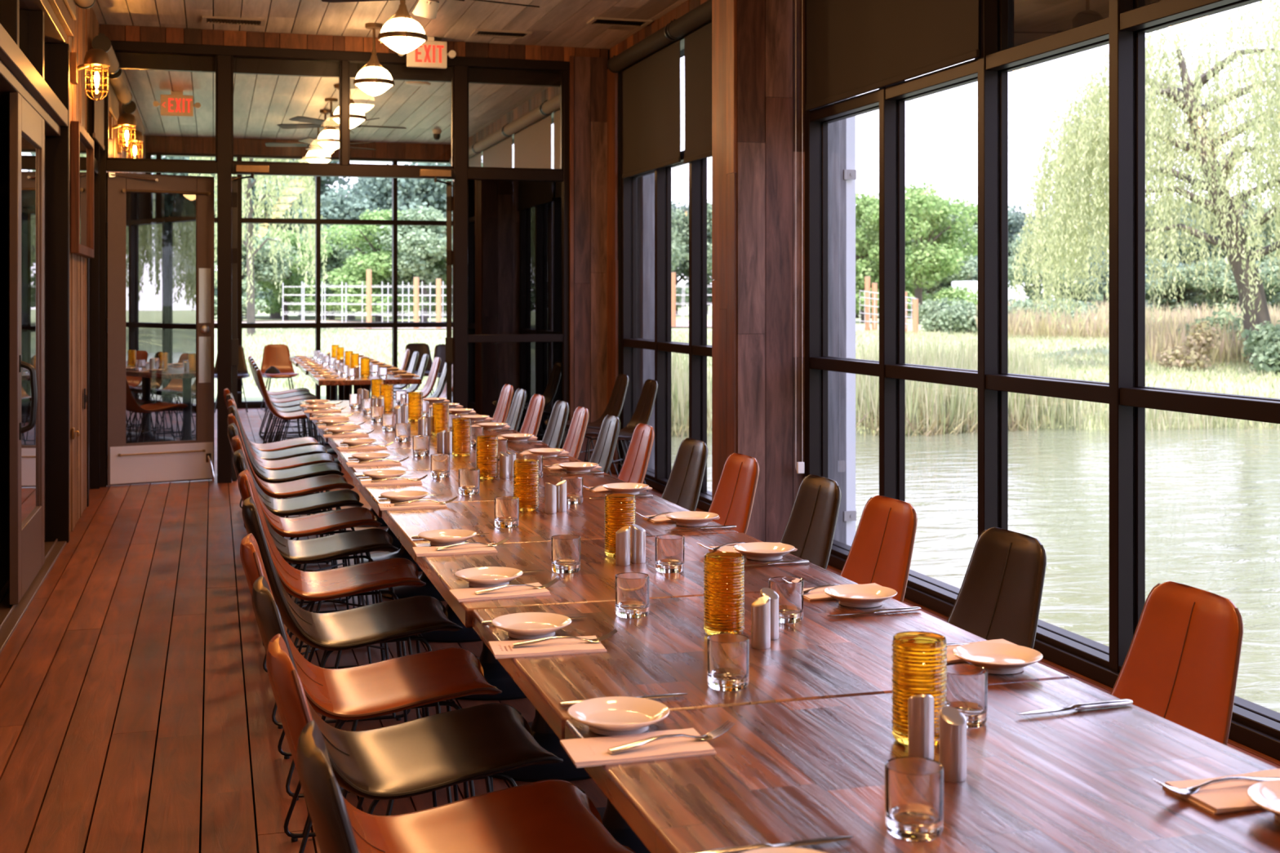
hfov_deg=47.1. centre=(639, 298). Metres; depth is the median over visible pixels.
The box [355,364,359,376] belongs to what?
shaker
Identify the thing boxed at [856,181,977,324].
leafy tree
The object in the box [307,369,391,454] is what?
dining table
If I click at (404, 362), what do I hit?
dining chair
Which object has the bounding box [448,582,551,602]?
napkin
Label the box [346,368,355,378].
water glass
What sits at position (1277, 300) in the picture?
leafy tree
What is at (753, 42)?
column
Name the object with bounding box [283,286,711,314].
fence
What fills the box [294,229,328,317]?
leafy tree
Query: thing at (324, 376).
plate
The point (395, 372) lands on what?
plate
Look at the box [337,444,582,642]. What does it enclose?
dining table
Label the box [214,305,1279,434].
ground
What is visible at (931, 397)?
reeds
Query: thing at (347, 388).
dining table
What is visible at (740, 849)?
knife
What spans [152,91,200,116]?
exit sign
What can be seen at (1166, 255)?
leafy tree
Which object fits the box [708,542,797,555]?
napkin
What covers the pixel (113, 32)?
ceiling beam
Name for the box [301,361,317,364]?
plate
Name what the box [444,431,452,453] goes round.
shaker
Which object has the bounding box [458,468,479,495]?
water glass
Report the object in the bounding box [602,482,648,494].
plate
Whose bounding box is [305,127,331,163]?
pendant lamp
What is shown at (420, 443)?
water glass
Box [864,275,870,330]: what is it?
fence post
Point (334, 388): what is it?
dining table
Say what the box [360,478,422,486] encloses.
napkin
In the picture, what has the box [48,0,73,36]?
trim
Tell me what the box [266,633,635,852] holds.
dining chair
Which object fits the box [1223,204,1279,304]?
leafy tree
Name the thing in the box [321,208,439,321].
leafy tree
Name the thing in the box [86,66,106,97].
cage
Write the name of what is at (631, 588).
water glass
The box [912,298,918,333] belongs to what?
fence post
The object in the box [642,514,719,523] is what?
napkin
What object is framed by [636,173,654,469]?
porch post
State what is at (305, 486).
dining chair
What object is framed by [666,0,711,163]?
roller shade
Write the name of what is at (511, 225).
partition frame
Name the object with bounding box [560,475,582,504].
water glass
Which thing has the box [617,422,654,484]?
dining chair
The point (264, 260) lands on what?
leafy tree
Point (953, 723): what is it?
shaker
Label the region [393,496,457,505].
fork
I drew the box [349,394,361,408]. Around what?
water glass
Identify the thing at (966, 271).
leafy tree
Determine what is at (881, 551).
dining chair
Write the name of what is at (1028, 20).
roller shade
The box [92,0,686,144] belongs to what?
ceiling
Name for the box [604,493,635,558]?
candle holder
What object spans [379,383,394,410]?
candle holder
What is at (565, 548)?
water glass
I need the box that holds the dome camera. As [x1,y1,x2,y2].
[431,129,441,140]
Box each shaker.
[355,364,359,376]
[357,388,363,399]
[363,388,368,398]
[371,395,377,405]
[377,395,383,405]
[393,405,400,423]
[400,405,408,422]
[417,416,425,435]
[426,416,432,435]
[436,430,445,452]
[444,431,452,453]
[499,451,509,478]
[506,449,515,476]
[544,482,556,513]
[555,480,566,511]
[615,525,630,565]
[631,524,645,563]
[751,595,770,649]
[760,587,778,639]
[908,694,933,759]
[939,706,966,782]
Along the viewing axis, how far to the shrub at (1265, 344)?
27.78 m
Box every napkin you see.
[300,404,335,407]
[303,409,341,413]
[309,416,349,420]
[317,424,360,428]
[319,378,346,380]
[323,432,368,437]
[335,445,387,451]
[345,460,401,466]
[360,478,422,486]
[377,501,447,510]
[412,543,497,556]
[429,404,462,408]
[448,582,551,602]
[471,425,510,427]
[488,635,606,658]
[497,435,537,439]
[515,450,568,456]
[542,465,601,471]
[560,728,715,768]
[585,486,652,493]
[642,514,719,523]
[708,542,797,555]
[803,582,880,601]
[946,639,1017,664]
[1162,768,1279,814]
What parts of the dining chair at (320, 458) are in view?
backrest, seat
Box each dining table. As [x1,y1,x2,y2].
[288,355,331,422]
[291,359,344,429]
[297,362,372,436]
[299,399,462,526]
[300,366,378,444]
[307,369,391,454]
[311,373,422,464]
[311,410,479,549]
[316,419,507,571]
[327,429,548,601]
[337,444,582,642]
[352,467,653,701]
[381,494,738,782]
[416,532,858,852]
[471,592,1070,740]
[564,678,1279,852]
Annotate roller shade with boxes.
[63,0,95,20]
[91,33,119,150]
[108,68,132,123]
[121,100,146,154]
[448,142,481,166]
[472,124,512,167]
[502,101,551,168]
[541,93,559,168]
[607,20,680,178]
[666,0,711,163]
[795,0,979,473]
[974,0,1160,58]
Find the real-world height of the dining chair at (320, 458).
0.855 m
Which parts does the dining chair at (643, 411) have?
seat, backrest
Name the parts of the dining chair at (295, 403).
backrest, seat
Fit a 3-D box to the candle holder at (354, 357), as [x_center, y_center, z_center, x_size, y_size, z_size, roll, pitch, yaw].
[-2.794,0.626,14.392,0.088,0.166,0.088,0,0,42]
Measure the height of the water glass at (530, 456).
0.088 m
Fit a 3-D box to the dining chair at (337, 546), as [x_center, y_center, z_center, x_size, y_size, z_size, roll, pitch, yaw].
[-1.321,1.042,5.969,0.644,0.855,0.472,0,0,-15]
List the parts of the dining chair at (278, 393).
backrest, seat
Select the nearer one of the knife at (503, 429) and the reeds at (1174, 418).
the knife at (503, 429)
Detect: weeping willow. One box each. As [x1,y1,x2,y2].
[188,156,327,336]
[1011,0,1279,364]
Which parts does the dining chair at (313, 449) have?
backrest, seat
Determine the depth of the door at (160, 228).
11.65 m
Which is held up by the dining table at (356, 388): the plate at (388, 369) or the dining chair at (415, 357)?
the plate at (388, 369)
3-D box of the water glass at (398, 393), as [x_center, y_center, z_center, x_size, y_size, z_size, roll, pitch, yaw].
[-1.599,0.665,9.845,0.077,0.088,0.077,0,0,8]
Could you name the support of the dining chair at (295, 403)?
on the floor
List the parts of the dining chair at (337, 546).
backrest, seat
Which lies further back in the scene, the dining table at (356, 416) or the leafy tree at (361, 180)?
the leafy tree at (361, 180)
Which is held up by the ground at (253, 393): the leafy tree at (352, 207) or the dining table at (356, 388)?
the leafy tree at (352, 207)
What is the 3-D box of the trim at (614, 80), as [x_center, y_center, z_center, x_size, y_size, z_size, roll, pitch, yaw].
[-0.181,-0.240,12.511,0.190,3.420,0.470,0,0,-16]
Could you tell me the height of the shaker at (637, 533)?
0.102 m
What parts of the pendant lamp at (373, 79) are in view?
stem, globe, arm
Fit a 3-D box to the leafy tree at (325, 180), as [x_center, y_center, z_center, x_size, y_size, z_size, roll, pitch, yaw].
[-17.513,-2.935,70.951,7.080,9.963,7.906,0,0,5]
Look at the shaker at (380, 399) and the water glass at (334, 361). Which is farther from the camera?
the water glass at (334, 361)
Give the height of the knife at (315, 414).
0.011 m
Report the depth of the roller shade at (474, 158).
18.83 m
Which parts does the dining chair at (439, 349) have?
backrest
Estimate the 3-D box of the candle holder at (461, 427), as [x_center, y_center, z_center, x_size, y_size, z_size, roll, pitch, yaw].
[-0.803,0.626,6.610,0.088,0.166,0.088,0,0,44]
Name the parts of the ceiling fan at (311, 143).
blade, blade, blade, blade, blade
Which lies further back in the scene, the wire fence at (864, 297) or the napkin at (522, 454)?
the wire fence at (864, 297)
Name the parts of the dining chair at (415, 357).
seat, backrest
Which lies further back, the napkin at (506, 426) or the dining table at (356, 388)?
the dining table at (356, 388)
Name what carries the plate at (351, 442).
on the dining table at (383, 438)
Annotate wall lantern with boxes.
[70,48,110,101]
[108,112,136,151]
[117,129,143,158]
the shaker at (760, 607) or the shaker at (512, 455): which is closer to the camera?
the shaker at (760, 607)
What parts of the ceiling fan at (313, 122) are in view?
blade, blade, motor, blade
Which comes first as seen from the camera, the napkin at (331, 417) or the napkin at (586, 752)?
the napkin at (586, 752)
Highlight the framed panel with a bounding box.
[70,120,93,257]
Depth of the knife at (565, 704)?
2.59 m
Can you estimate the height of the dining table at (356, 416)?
0.760 m
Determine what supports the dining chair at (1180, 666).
on the floor
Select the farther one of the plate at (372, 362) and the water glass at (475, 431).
the plate at (372, 362)
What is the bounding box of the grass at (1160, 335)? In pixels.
[972,299,1279,366]
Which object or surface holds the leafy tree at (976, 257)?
on the ground at (253, 393)
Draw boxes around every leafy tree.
[151,155,292,304]
[214,159,351,319]
[214,223,301,320]
[253,229,333,319]
[289,226,373,319]
[293,184,413,319]
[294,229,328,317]
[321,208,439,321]
[324,177,414,316]
[342,191,435,316]
[363,162,452,318]
[363,204,446,322]
[426,229,446,315]
[671,199,711,313]
[671,200,711,313]
[671,204,688,308]
[706,203,711,301]
[855,191,915,323]
[855,195,931,298]
[855,226,878,315]
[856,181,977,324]
[906,253,977,312]
[930,203,977,292]
[940,255,977,288]
[964,203,1035,259]
[1008,231,1075,305]
[1008,267,1075,291]
[1013,210,1109,303]
[1054,284,1103,306]
[1059,247,1165,311]
[1086,203,1184,302]
[1102,257,1188,313]
[1145,196,1223,303]
[1150,195,1274,307]
[1152,262,1208,313]
[1162,257,1239,313]
[1209,260,1279,312]
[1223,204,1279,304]
[1238,257,1279,309]
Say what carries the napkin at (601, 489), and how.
on the dining table at (447, 488)
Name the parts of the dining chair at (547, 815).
backrest, seat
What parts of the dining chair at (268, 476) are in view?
backrest, seat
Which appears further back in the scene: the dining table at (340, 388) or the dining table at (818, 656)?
the dining table at (340, 388)
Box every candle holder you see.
[331,344,338,358]
[336,346,344,361]
[344,351,353,367]
[350,353,359,368]
[360,357,369,376]
[370,378,384,404]
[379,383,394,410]
[408,391,422,421]
[431,403,448,435]
[451,417,471,456]
[475,435,497,479]
[512,458,539,511]
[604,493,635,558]
[702,551,745,635]
[891,631,947,746]
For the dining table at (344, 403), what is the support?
on the floor
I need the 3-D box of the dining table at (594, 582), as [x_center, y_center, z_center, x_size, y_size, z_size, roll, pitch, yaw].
[-0.043,1.090,3.906,0.990,0.760,0.859,0,0,-16]
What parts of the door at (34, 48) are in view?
pane, pull handle, pane, pane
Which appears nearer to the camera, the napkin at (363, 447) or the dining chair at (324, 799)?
the dining chair at (324, 799)
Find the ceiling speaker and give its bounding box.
[405,81,431,85]
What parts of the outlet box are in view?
plate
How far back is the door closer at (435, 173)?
12.10 m
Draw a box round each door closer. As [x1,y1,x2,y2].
[232,164,269,181]
[419,168,452,186]
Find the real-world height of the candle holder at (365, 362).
0.166 m
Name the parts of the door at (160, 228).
closer arm, pane, kick plate, curtain rod, curtain rod, push plate, push plate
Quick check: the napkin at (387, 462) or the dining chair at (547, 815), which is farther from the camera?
the napkin at (387, 462)
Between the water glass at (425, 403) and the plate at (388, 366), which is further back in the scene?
the plate at (388, 366)
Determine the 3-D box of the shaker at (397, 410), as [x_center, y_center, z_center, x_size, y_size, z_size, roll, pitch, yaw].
[-1.370,0.658,8.287,0.039,0.102,0.039,0,0,19]
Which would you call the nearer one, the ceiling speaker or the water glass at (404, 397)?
the water glass at (404, 397)
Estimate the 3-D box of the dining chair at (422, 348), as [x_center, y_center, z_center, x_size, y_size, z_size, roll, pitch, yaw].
[-2.972,1.042,19.779,0.472,0.855,0.644,0,0,-13]
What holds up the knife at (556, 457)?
on the dining table at (465, 634)
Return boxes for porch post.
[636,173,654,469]
[828,96,856,546]
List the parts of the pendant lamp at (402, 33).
arm, globe, arm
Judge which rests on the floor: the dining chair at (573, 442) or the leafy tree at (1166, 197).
the dining chair at (573, 442)
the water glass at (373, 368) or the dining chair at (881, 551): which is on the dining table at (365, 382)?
the water glass at (373, 368)
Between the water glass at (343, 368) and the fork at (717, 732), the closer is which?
the fork at (717, 732)
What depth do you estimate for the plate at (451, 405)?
9.42 m
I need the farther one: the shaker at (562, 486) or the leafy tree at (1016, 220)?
the leafy tree at (1016, 220)
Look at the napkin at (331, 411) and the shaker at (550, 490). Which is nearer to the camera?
the shaker at (550, 490)
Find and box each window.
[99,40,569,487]
[145,151,449,408]
[481,111,553,166]
[619,35,711,511]
[804,0,1279,760]
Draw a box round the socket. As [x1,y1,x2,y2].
[93,66,99,72]
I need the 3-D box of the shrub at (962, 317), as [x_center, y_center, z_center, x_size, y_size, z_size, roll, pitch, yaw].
[9.916,0.691,44.087,1.888,1.346,2.463,0,0,17]
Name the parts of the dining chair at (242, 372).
backrest, seat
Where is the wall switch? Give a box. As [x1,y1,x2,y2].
[84,387,86,408]
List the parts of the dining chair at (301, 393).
backrest, seat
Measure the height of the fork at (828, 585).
0.023 m
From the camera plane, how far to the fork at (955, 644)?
2.92 m
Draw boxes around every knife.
[311,413,351,415]
[315,422,356,424]
[324,430,368,432]
[347,456,401,458]
[355,473,414,477]
[377,494,439,498]
[411,533,489,539]
[455,413,475,415]
[455,570,543,577]
[473,420,494,422]
[481,616,586,625]
[483,428,513,431]
[512,440,542,443]
[515,456,568,459]
[547,471,604,475]
[559,693,687,707]
[589,494,653,498]
[664,524,736,530]
[687,835,853,852]
[744,560,808,566]
[826,606,921,616]
[1016,698,1133,715]
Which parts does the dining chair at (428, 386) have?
backrest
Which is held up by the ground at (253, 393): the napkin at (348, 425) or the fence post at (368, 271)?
the fence post at (368, 271)
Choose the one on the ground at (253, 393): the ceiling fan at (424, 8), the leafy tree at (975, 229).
the leafy tree at (975, 229)
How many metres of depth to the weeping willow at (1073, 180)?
28.63 m
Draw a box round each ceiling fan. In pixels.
[265,109,377,151]
[276,84,406,133]
[321,0,539,18]
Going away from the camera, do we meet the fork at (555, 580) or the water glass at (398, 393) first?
the fork at (555, 580)
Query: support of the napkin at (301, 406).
on the dining table at (344, 403)
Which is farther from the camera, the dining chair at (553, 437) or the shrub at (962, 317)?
the shrub at (962, 317)
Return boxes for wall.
[47,0,145,534]
[145,135,451,159]
[468,0,707,146]
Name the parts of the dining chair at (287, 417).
backrest, seat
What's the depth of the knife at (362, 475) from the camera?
5.81 m
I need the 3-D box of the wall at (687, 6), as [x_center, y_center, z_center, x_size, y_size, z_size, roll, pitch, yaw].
[0.963,-2.030,8.662,0.180,0.200,24.500,0,0,-16]
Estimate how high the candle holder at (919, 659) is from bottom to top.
0.166 m
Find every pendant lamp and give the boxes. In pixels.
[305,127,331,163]
[315,97,338,151]
[331,89,366,128]
[353,22,394,95]
[377,0,427,53]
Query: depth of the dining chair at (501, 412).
10.41 m
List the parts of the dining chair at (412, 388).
seat, backrest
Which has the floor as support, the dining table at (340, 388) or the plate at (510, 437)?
the dining table at (340, 388)
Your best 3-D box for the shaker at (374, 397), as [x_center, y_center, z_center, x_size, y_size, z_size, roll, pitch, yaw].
[-1.658,0.658,9.171,0.039,0.102,0.039,0,0,44]
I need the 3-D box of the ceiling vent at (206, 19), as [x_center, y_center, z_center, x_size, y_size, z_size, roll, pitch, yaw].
[-3.113,-2.123,11.258,0.460,0.014,0.240,0,0,-16]
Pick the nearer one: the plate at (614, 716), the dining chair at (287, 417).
the plate at (614, 716)
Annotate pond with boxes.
[671,426,1279,713]
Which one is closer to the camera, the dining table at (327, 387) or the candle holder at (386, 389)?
the candle holder at (386, 389)
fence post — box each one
[366,269,371,329]
[413,276,418,329]
[435,278,441,329]
[671,271,675,328]
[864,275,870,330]
[871,282,877,330]
[905,291,907,333]
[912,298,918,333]
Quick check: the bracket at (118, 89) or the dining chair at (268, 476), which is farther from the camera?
the bracket at (118, 89)
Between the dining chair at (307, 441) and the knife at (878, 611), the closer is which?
the knife at (878, 611)
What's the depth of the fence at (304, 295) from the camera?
50.49 m
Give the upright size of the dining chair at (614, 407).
0.855 m
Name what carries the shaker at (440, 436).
on the dining table at (465, 634)
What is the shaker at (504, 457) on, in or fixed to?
on the dining table at (447, 488)
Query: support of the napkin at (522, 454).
on the dining table at (465, 634)
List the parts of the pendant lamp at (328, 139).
globe, stem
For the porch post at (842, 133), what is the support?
on the ground at (253, 393)
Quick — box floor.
[0,408,1279,852]
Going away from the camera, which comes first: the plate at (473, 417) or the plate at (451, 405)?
the plate at (473, 417)
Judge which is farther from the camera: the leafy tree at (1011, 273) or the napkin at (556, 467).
the leafy tree at (1011, 273)
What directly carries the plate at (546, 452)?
on the dining table at (465, 634)
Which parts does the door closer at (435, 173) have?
closer arm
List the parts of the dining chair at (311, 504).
backrest, seat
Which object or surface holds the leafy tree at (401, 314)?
on the ground at (253, 393)
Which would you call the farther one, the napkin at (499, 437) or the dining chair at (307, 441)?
the dining chair at (307, 441)
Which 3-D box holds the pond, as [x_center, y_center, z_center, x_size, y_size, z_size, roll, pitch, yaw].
[31.861,2.090,4.045,56.550,0.001,70.000,0,0,-16]
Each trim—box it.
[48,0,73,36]
[86,73,99,506]
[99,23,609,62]
[606,68,621,474]
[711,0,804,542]
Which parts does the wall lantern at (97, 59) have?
bulb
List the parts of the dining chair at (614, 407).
seat, backrest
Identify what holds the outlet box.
attached to the wall at (86, 27)
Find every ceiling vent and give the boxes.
[202,15,265,26]
[470,28,532,38]
[586,17,652,26]
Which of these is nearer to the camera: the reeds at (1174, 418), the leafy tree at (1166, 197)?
the reeds at (1174, 418)
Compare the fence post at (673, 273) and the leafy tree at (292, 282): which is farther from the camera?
the leafy tree at (292, 282)
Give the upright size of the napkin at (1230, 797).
0.009 m
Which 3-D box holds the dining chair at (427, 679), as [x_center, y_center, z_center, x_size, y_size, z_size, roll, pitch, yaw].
[-0.710,1.042,3.834,0.644,0.855,0.472,0,0,-16]
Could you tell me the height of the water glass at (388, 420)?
0.088 m
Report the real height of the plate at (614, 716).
0.029 m
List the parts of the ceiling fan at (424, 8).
blade, blade, blade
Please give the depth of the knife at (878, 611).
3.30 m
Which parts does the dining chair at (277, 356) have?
backrest, seat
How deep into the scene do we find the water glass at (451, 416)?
7.75 m
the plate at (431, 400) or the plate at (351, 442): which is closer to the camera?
the plate at (351, 442)
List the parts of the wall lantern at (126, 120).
bulb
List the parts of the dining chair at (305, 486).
backrest, seat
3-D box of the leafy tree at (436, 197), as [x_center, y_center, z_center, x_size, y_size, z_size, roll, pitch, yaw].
[-10.465,-2.508,71.290,6.212,8.743,6.938,0,0,-17]
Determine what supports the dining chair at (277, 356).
on the floor
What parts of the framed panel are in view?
pane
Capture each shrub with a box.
[911,297,968,332]
[936,298,977,334]
[1008,297,1036,328]
[1008,300,1088,331]
[1049,297,1098,315]
[1155,320,1222,371]
[1177,308,1244,357]
[1237,320,1279,376]
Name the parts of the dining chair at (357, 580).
backrest, seat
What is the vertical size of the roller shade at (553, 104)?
3.097 m
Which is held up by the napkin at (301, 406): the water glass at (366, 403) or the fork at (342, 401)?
the fork at (342, 401)
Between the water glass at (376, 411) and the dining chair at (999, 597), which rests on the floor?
the dining chair at (999, 597)
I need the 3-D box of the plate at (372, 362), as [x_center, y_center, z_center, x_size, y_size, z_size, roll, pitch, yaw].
[-2.887,0.695,15.896,0.169,0.029,0.169,0,0,-40]
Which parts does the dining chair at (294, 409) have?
backrest, seat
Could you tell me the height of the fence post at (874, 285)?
1.700 m
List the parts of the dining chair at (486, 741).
backrest, seat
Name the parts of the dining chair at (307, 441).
backrest, seat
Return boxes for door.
[0,0,69,653]
[106,172,215,485]
[231,176,238,480]
[445,181,452,403]
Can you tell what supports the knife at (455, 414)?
on the dining table at (356, 416)
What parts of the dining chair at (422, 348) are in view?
backrest, seat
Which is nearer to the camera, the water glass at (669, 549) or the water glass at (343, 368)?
the water glass at (669, 549)
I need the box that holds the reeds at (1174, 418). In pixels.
[1044,377,1279,431]
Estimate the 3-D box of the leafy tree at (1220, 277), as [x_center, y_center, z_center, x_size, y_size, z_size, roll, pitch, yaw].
[28.264,-0.333,72.526,4.738,3.411,4.691,0,0,-7]
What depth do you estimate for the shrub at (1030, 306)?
44.40 m
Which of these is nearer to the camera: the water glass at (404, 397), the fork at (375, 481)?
the fork at (375, 481)
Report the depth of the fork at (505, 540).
4.13 m
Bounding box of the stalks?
[671,399,1041,438]
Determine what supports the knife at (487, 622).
on the dining table at (818, 656)
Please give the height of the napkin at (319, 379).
0.009 m
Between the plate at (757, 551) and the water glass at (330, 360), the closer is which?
the plate at (757, 551)
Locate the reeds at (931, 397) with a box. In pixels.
[671,326,1088,436]
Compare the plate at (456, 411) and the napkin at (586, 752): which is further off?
the plate at (456, 411)
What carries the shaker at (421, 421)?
on the dining table at (383, 438)
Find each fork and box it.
[309,400,342,404]
[311,406,346,411]
[316,413,353,417]
[325,421,365,426]
[331,430,373,435]
[347,441,393,448]
[357,456,408,463]
[370,475,427,482]
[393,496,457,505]
[435,537,510,551]
[474,577,560,595]
[512,629,617,647]
[582,483,609,488]
[607,720,734,754]
[635,511,673,518]
[697,542,748,550]
[803,584,840,593]
[946,642,971,646]
[1151,776,1279,795]
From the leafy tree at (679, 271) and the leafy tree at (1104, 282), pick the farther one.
the leafy tree at (679, 271)
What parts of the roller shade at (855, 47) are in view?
bead chain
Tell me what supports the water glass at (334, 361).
on the dining table at (347, 388)
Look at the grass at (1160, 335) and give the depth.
40.07 m
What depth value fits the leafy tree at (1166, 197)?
91.98 m
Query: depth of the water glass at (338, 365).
14.06 m
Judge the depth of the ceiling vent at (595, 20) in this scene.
11.32 m
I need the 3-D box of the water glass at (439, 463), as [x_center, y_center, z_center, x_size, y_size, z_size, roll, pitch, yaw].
[-0.792,0.665,5.826,0.077,0.088,0.077,0,0,8]
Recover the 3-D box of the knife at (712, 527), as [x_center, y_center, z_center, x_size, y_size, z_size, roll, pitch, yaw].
[0.185,0.704,4.490,0.233,0.011,0.020,0,0,-19]
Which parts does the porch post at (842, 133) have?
bolt plate, bolt plate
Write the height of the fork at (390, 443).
0.023 m
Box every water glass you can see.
[313,350,319,358]
[316,351,323,359]
[319,353,326,362]
[321,355,328,364]
[328,357,336,366]
[333,360,341,368]
[335,362,343,372]
[340,364,348,375]
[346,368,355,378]
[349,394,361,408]
[361,398,374,413]
[369,364,378,374]
[370,405,384,422]
[378,367,386,377]
[382,413,396,431]
[395,390,407,404]
[395,422,410,442]
[400,393,408,406]
[412,435,430,456]
[422,400,429,416]
[430,453,449,478]
[448,414,460,431]
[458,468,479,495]
[471,426,483,446]
[493,496,519,528]
[497,439,507,461]
[523,453,542,478]
[551,534,580,573]
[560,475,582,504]
[614,572,649,618]
[654,534,684,573]
[706,633,749,691]
[768,576,803,623]
[884,756,943,841]
[946,663,987,728]
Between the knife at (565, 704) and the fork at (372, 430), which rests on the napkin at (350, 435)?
the fork at (372, 430)
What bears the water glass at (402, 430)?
on the dining table at (383, 438)
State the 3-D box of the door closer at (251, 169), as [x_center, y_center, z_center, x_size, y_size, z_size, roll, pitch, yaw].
[-3.139,-0.999,11.800,0.307,0.123,0.248,0,0,-16]
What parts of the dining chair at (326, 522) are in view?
backrest, seat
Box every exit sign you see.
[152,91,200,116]
[397,35,456,68]
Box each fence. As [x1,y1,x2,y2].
[282,282,711,324]
[283,286,688,311]
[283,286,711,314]
[301,281,711,328]
[347,294,682,313]
[859,290,917,328]
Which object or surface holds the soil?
on the ground at (253, 393)
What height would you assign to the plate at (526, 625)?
0.029 m
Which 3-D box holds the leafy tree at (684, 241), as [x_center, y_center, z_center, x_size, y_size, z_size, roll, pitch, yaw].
[3.696,-2.056,87.376,6.106,7.614,6.135,0,0,18]
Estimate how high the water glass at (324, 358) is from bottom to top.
0.088 m
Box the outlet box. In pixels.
[71,427,79,439]
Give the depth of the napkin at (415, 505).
4.97 m
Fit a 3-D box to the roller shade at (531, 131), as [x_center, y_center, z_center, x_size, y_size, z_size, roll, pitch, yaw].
[-1.206,-0.416,15.592,0.134,3.097,1.942,0,0,-16]
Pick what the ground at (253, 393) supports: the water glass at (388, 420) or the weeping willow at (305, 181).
the weeping willow at (305, 181)
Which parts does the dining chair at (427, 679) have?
backrest, seat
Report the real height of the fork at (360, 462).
0.023 m
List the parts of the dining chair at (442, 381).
backrest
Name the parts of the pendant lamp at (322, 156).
globe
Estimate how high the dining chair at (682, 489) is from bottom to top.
0.855 m
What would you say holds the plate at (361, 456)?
on the dining table at (465, 634)
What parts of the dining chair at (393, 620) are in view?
backrest, seat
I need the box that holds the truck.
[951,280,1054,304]
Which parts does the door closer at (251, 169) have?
closer arm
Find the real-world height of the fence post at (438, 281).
1.850 m
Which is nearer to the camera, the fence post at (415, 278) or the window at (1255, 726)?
the window at (1255, 726)
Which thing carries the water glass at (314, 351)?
on the dining table at (327, 387)
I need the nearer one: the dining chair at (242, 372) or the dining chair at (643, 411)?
the dining chair at (643, 411)
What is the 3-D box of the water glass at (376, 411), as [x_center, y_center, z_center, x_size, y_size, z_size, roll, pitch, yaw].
[-1.508,0.665,8.445,0.077,0.088,0.077,0,0,-32]
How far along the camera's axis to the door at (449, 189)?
12.30 m
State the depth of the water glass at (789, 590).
3.20 m
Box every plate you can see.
[298,359,313,361]
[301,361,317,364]
[304,364,321,366]
[304,399,329,404]
[306,404,333,410]
[308,366,325,368]
[312,368,329,372]
[315,372,334,375]
[320,375,340,378]
[320,418,350,425]
[325,426,358,434]
[341,438,377,446]
[351,453,390,462]
[362,470,406,479]
[369,360,381,363]
[371,363,386,365]
[377,365,393,368]
[380,490,429,503]
[386,368,400,371]
[390,370,408,374]
[398,373,416,377]
[417,528,476,546]
[422,397,447,403]
[448,403,459,408]
[448,408,473,414]
[454,566,523,587]
[460,414,489,422]
[476,422,507,430]
[491,612,571,639]
[500,433,533,441]
[527,448,564,457]
[557,462,598,472]
[567,696,670,736]
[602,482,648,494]
[665,511,719,526]
[733,542,795,560]
[742,847,825,852]
[823,584,897,608]
[952,642,1043,674]
[1246,779,1279,822]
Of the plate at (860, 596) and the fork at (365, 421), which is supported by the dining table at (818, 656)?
the plate at (860, 596)
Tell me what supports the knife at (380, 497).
on the dining table at (447, 488)
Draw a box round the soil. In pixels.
[214,320,711,328]
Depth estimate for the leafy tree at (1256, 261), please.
72.58 m
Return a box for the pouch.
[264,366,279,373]
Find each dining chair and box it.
[214,344,249,413]
[223,387,322,515]
[226,392,327,528]
[226,398,336,540]
[226,413,354,568]
[226,422,364,604]
[227,404,344,537]
[231,435,382,635]
[232,448,398,672]
[237,469,426,728]
[240,533,502,852]
[241,496,462,800]
[248,355,310,437]
[248,357,315,442]
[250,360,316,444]
[251,575,563,816]
[252,362,315,443]
[253,365,320,444]
[256,368,324,446]
[260,344,298,411]
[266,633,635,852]
[296,720,359,852]
[370,351,418,398]
[370,353,428,393]
[393,348,409,385]
[393,356,440,398]
[393,362,446,399]
[404,342,433,395]
[432,343,445,388]
[439,383,446,399]
[491,383,513,422]
[505,388,526,431]
[520,393,545,436]
[542,400,568,448]
[543,373,628,476]
[562,406,589,459]
[567,378,657,492]
[589,414,620,474]
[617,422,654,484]
[661,437,708,511]
[708,453,759,533]
[779,474,841,569]
[840,495,917,602]
[946,527,1046,648]
[1110,581,1243,746]
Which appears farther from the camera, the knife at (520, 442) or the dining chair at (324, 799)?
the knife at (520, 442)
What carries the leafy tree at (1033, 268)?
on the ground at (253, 393)
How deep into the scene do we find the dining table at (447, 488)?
5.51 m
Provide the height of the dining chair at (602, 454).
0.855 m
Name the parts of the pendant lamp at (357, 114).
globe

